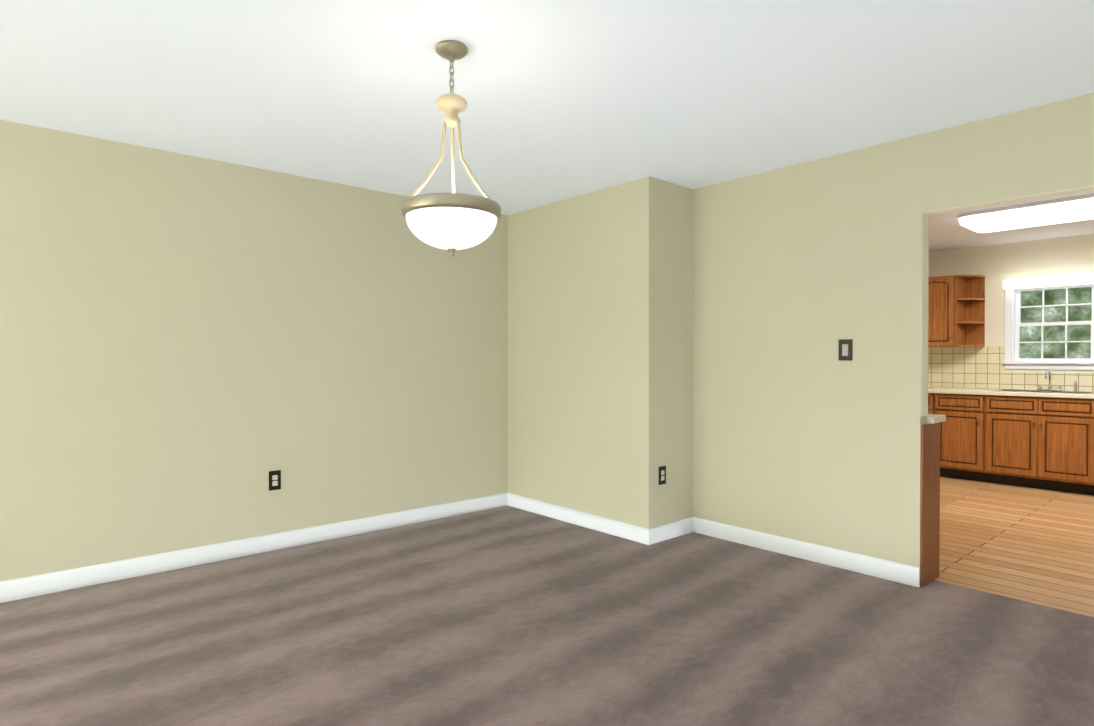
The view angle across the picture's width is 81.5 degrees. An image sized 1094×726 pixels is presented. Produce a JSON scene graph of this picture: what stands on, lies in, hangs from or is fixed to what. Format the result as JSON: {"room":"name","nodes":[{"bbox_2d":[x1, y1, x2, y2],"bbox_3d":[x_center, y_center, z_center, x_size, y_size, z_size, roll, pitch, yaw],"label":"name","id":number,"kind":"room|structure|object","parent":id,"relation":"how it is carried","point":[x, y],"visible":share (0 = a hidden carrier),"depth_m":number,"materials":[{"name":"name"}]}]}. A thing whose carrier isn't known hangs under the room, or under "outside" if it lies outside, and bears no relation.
{"room":"empty dining room","nodes":[
{"label":"empty dining room","id":0,"kind":"room"},
{"bbox_2d":[0,119,507,581],"bbox_3d":[-2.640,-0.011,3.424,7.220,2.452,0.120,0,0,-41],"label":"wall","id":1,"kind":"structure","parent":0,"point":[194,350],"depth_m":3.89,"materials":[{"name":"beige paint"}]},
{"bbox_2d":[0,493,507,602],"bbox_3d":[-2.772,1.164,3.225,6.510,0.105,0.014,0,0,-41],"label":"baseboard","id":2,"kind":"structure","parent":1,"relation":"attached to","point":[35,585],"depth_m":3.90,"materials":[{"name":"white paint"}]},
{"bbox_2d":[269,470,280,490],"bbox_3d":[-1.764,0.761,4.113,0.076,0.124,0.008,0,0,-41],"label":"outlet","id":3,"kind":"object","parent":1,"relation":"attached to","point":[274,480],"visible":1,"depth_m":4.11,"materials":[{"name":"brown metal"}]},
{"bbox_2d":[0,505,1093,725],"bbox_3d":[-0.423,1.280,0.973,7.300,0.100,6.740,0,0,-41],"label":"floor carpet","id":4,"kind":"object","parent":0,"point":[507,615],"visible":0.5,"depth_m":2.78,"materials":[{"name":"carpet"}]},
{"bbox_2d":[508,176,692,528],"bbox_3d":[0.357,-0.020,4.961,0.490,2.452,1.530,0,0,-41],"label":"wall bump-out","id":5,"kind":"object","parent":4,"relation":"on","point":[600,352],"visible":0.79,"depth_m":4.53,"materials":[{"name":"beige paint"}]},
{"bbox_2d":[508,493,651,544],"bbox_3d":[0.182,1.154,4.785,0.014,0.105,1.514,0,0,-41],"label":"baseboard","id":6,"kind":"structure","parent":5,"relation":"attached to","point":[635,533],"depth_m":4.67,"materials":[{"name":"white paint"}]},
{"bbox_2d":[659,466,665,484],"bbox_3d":[0.786,0.765,4.318,0.076,0.124,0.008,0,0,-41],"label":"outlet","id":7,"kind":"object","parent":5,"relation":"attached to","point":[662,474],"visible":1,"depth_m":4.31,"materials":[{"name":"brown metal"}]},
{"bbox_2d":[652,517,691,543],"bbox_3d":[0.862,1.157,4.385,0.420,0.105,0.014,0,0,-41],"label":"baseboard","id":8,"kind":"structure","parent":5,"relation":"attached to","point":[671,530],"depth_m":4.37,"materials":[{"name":"white paint"}]},
{"bbox_2d":[0,0,1093,251],"bbox_3d":[1.161,-1.280,2.351,11.520,0.100,6.740,0,0,-41],"label":"ceiling","id":9,"kind":"structure","parent":0,"point":[568,98],"depth_m":2.78,"materials":[{"name":"white paint"}]},
{"bbox_2d":[402,40,500,256],"bbox_3d":[-0.372,-0.823,2.481,0.384,0.816,0.384,0,0,-41],"label":"pendant light","id":10,"kind":"object","parent":9,"relation":"hanging from","point":[452,222],"visible":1,"depth_m":2.39,"materials":[{"name":"white glass"}]},
{"bbox_2d":[957,194,1093,232],"bbox_3d":[4.063,-1.202,5.078,0.620,0.089,1.240,0,0,-41],"label":"light","id":11,"kind":"object","parent":9,"relation":"attached to","point":[1068,209],"visible":1,"depth_m":5.07,"materials":[{"name":"white paint"}]},
{"bbox_2d":[693,93,1093,586],"bbox_3d":[2.303,-0.010,3.363,0.322,2.452,6.500,0,0,-41],"label":"wall","id":12,"kind":"structure","parent":0,"point":[802,432],"depth_m":3.76,"materials":[{"name":"beige paint"}]},
{"bbox_2d":[692,517,919,586],"bbox_3d":[1.530,1.159,3.995,0.014,0.105,1.481,0,0,-41],"label":"baseboard","id":13,"kind":"structure","parent":12,"relation":"attached to","point":[868,565],"depth_m":3.87,"materials":[{"name":"white paint"}]},
{"bbox_2d":[839,339,851,360],"bbox_3d":[1.754,-0.077,3.732,0.014,0.124,0.080,0,0,-41],"label":"dimmer switch","id":14,"kind":"object","parent":12,"relation":"attached to","point":[845,349],"visible":1,"depth_m":3.73,"materials":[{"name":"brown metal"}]},
{"bbox_2d":[927,414,945,423],"bbox_3d":[1.495,0.310,4.356,0.205,0.038,2.135,0,0,-41],"label":"countertop","id":15,"kind":"structure","parent":12,"relation":"on","point":[934,418],"depth_m":3.53,"materials":[{"name":"stone"}]},
{"bbox_2d":[928,234,1093,391],"bbox_3d":[5.687,-0.026,5.821,0.150,2.452,5.720,0,0,-41],"label":"wall","id":16,"kind":"structure","parent":0,"point":[996,265],"depth_m":6.67,"materials":[{"name":"beige paint"}]},
{"bbox_2d":[928,275,954,346],"bbox_3d":[4.060,-0.559,7.266,0.364,0.760,1.145,0,0,-41],"label":"upper cabinet","id":17,"kind":"object","parent":16,"relation":"attached to","point":[941,311],"visible":0.23,"depth_m":6.83,"materials":[{"name":"brown wood"}]},
{"bbox_2d":[955,275,984,346],"bbox_3d":[4.523,-0.556,6.784,0.318,0.760,0.189,0,0,-41],"label":"shelf","id":18,"kind":"object","parent":16,"relation":"attached to","point":[969,310],"visible":1,"depth_m":6.85,"materials":[{"name":"brown wood"}]},
{"bbox_2d":[928,346,1093,391],"bbox_3d":[5.668,0.056,5.724,0.006,0.450,5.600,0,0,-41],"label":"tile backsplash","id":19,"kind":"structure","parent":16,"relation":"attached to","point":[966,367],"depth_m":6.82,"materials":[{"name":"beige tile"}]},
{"bbox_2d":[1002,284,1093,369],"bbox_3d":[5.128,-0.398,6.419,0.194,0.930,0.830,0,0,-41],"label":"kitchen window","id":20,"kind":"structure","parent":16,"relation":"in","point":[1013,342],"depth_m":6.50,"materials":[{"name":"white paint"}]},
{"bbox_2d":[1003,273,1093,289],"bbox_3d":[5.035,-0.813,6.335,0.107,0.090,0.780,0,0,-41],"label":"window valance","id":21,"kind":"object","parent":20,"relation":"attached to","point":[1078,279],"visible":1,"depth_m":6.30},
{"bbox_2d":[934,476,1093,616],"bbox_3d":[3.901,1.259,4.777,4.220,0.096,6.740,0,0,-41],"label":"floor","id":22,"kind":"structure","parent":0,"point":[1031,545],"depth_m":4.29,"materials":[{"name":"brown wood"}]},
{"bbox_2d":[928,393,1093,494],"bbox_3d":[4.757,0.757,6.290,0.629,0.880,3.545,0,0,-41],"label":"base cabinet","id":23,"kind":"object","parent":22,"relation":"on","point":[1040,442],"visible":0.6,"depth_m":6.11,"materials":[{"name":"brown wood"}]},
{"bbox_2d":[928,387,1093,398],"bbox_3d":[4.758,0.298,6.287,0.618,0.038,3.545,0,0,-41],"label":"countertop","id":24,"kind":"structure","parent":23,"relation":"on","point":[974,391],"depth_m":6.22,"materials":[{"name":"stone"}]},
{"bbox_2d":[993,389,1093,393],"bbox_3d":[4.864,0.363,6.191,0.444,0.174,0.764,0,0,-41],"label":"sink","id":25,"kind":"object","parent":24,"relation":"in","point":[1044,391],"visible":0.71,"depth_m":6.19,"materials":[{"name":"silver metal"}]},
{"bbox_2d":[1035,370,1076,390],"bbox_3d":[4.972,0.170,6.220,0.205,0.210,0.330,0,0,-41],"label":"sink faucet","id":26,"kind":"object","parent":24,"relation":"on","point":[1059,387],"visible":1,"depth_m":6.27,"materials":[{"name":"silver metal"}]},
{"label":"outside","id":27,"kind":"structure","parent":0,"visible":0},
{"bbox_2d":[1020,287,1091,357],"bbox_3d":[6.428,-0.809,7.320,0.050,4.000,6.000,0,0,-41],"label":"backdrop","id":28,"kind":"structure","parent":27,"point":[1054,330],"depth_m":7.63,"materials":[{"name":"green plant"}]}
]}

